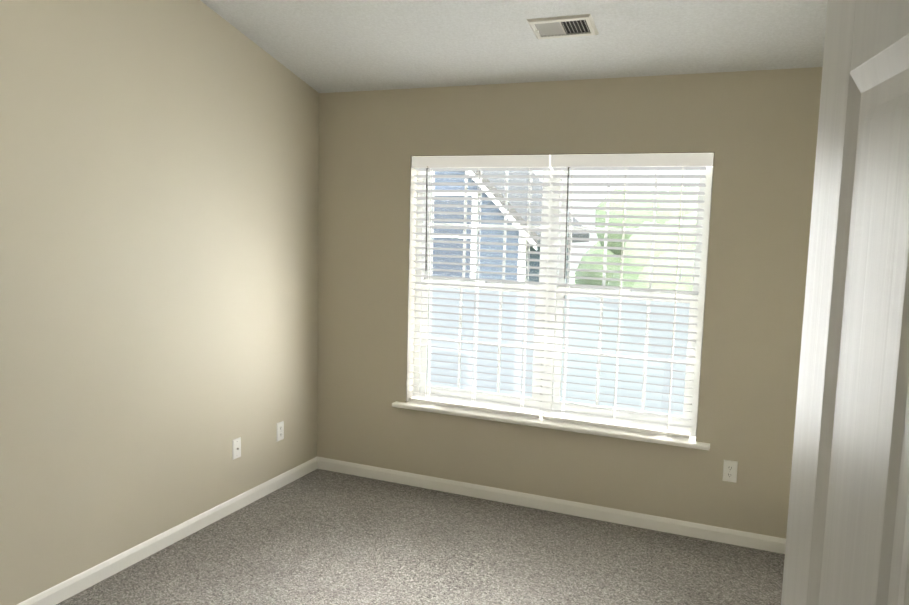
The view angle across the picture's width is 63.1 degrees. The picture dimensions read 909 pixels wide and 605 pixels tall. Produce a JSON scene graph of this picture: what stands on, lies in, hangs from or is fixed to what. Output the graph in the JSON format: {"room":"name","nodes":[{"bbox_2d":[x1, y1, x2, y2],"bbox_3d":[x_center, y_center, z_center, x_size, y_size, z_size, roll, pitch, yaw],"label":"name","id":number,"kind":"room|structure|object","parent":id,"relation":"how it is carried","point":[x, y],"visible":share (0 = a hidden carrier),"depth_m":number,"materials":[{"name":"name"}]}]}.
{"room":"empty bedroom","nodes":[
{"label":"empty bedroom","id":0,"kind":"room"},
{"bbox_2d":[0,0,318,604],"bbox_3d":[-2.055,-0.563,2.195,0.150,3.850,5.946,4,7,23],"label":"wall","id":1,"kind":"structure","parent":0,"point":[159,181],"depth_m":3.46,"materials":[{"name":"beige paint"}]},
{"bbox_2d":[17,457,316,604],"bbox_3d":[-1.685,1.239,3.157,0.013,0.078,3.896,4,7,23],"label":"baseboard","id":2,"kind":"structure","parent":1,"relation":"attached to","point":[70,587],"depth_m":3.67,"materials":[{"name":"white wood"}]},
{"bbox_2d":[232,437,240,459],"bbox_3d":[-1.221,0.823,4.168,0.015,0.115,0.070,4,7,23],"label":"outlet","id":3,"kind":"object","parent":1,"relation":"attached to","point":[236,448],"visible":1,"depth_m":4.16,"materials":[{"name":"white plastic"}]},
{"bbox_2d":[277,421,283,441],"bbox_3d":[-1.065,0.790,4.535,0.008,0.115,0.070,4,7,23],"label":"outlet","id":4,"kind":"object","parent":1,"relation":"attached to","point":[280,430],"visible":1,"depth_m":4.53,"materials":[{"name":"white plastic"}]},
{"bbox_2d":[56,469,784,604],"bbox_3d":[-0.648,1.516,1.787,3.427,0.120,5.946,4,7,23],"label":"floor","id":5,"kind":"structure","parent":0,"point":[320,537],"depth_m":3.65,"materials":[{"name":"carpet"}]},
{"bbox_2d":[200,0,827,92],"bbox_3d":[-0.225,-1.649,2.239,3.027,1.223,3.936,4,7,23],"label":"ceiling","id":6,"kind":"structure","parent":0,"point":[326,46],"depth_m":3.67,"materials":[{"name":"white paint"}]},
{"bbox_2d":[526,14,598,38],"bbox_3d":[0.510,-1.293,3.493,0.305,0.016,0.185,4,-8,23],"label":"ceiling vent","id":7,"kind":"object","parent":6,"relation":"in","point":[564,26],"visible":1,"depth_m":3.48,"materials":[{"name":"metal"}]},
{"bbox_2d":[317,67,822,538],"bbox_3d":[0.552,-0.716,4.213,3.027,3.850,0.160,4,7,23],"label":"wall","id":8,"kind":"structure","parent":0,"point":[756,131],"depth_m":4.07,"materials":[{"name":"beige paint"}]},
{"bbox_2d":[392,401,709,449],"bbox_3d":[0.513,0.691,4.337,1.877,0.026,0.216,4,7,23],"label":"window sill","id":9,"kind":"structure","parent":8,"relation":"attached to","point":[690,442],"depth_m":4.22,"materials":[{"name":"white wood"}]},
{"bbox_2d":[317,456,785,553],"bbox_3d":[0.470,1.166,4.338,2.970,0.078,0.013,4,7,23],"label":"baseboard","id":10,"kind":"structure","parent":8,"relation":"attached to","point":[657,523],"depth_m":4.26,"materials":[{"name":"white wood"}]},
{"bbox_2d":[406,152,714,440],"bbox_3d":[0.550,-0.081,4.291,1.737,1.520,0.187,4,7,23],"label":"window","id":11,"kind":"structure","parent":8,"relation":"in","point":[697,329],"depth_m":4.32,"materials":[{"name":"white plastic"}]},
{"bbox_2d":[409,155,550,417],"bbox_3d":[0.129,-0.105,4.408,0.856,1.510,0.076,4,7,23],"label":"window blind","id":12,"kind":"object","parent":11,"relation":"attached to","point":[529,163],"visible":0.98,"depth_m":4.38,"materials":[{"name":"white plastic"}]},
{"bbox_2d":[542,153,713,437],"bbox_3d":[0.923,-0.047,4.064,0.858,1.510,0.076,4,7,23],"label":"window blind","id":13,"kind":"object","parent":11,"relation":"attached to","point":[666,161],"visible":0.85,"depth_m":4.04,"materials":[{"name":"white plastic"}]},
{"bbox_2d":[722,460,737,482],"bbox_3d":[1.447,0.887,3.889,0.070,0.115,0.008,4,7,23],"label":"outlet","id":14,"kind":"object","parent":8,"relation":"attached to","point":[730,471],"visible":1,"depth_m":3.89,"materials":[{"name":"white plastic"}]},
{"bbox_3d":[-0.125,0.582,0.219,0.884,2.102,0.147,4,7,23],"label":"door frame","id":15,"kind":"structure","parent":0,"visible":0},
{"bbox_2d":[781,0,908,604],"bbox_3d":[0.303,0.593,0.491,0.170,2.020,0.762,3,6,12],"label":"door","id":16,"kind":"structure","parent":15,"relation":"attached to","point":[847,538],"depth_m":0.64,"materials":[{"name":"white wood"}]},
{"label":"outside","id":17,"kind":"structure","parent":0,"visible":0},
{"bbox_2d":[570,273,574,283],"bbox_3d":[12.090,1.234,35.372,80.000,0.200,65.534,4,7,23],"label":"lawn","id":18,"kind":"structure","parent":17,"point":[572,280],"depth_m":63.24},
{"bbox_2d":[431,171,588,283],"bbox_3d":[-1.907,-1.441,15.196,8.600,8.780,3.630,4,7,23],"label":"neighbor house","id":19,"kind":"structure","parent":18,"relation":"on","point":[493,239],"depth_m":12.61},
{"bbox_2d":[575,187,665,286],"bbox_3d":[5.105,0.075,17.768,4.521,5.567,4.470,4,7,23],"label":"tree","id":20,"kind":"object","parent":18,"relation":"on","point":[602,235],"depth_m":17.19,"materials":[{"name":"green plant"}]},
{"bbox_2d":[620,187,698,290],"bbox_3d":[3.984,0.986,10.494,3.129,5.280,3.215,4,7,23],"label":"tree","id":21,"kind":"object","parent":18,"relation":"on","point":[657,253],"depth_m":9.61,"materials":[{"name":"green plant"}]}
]}

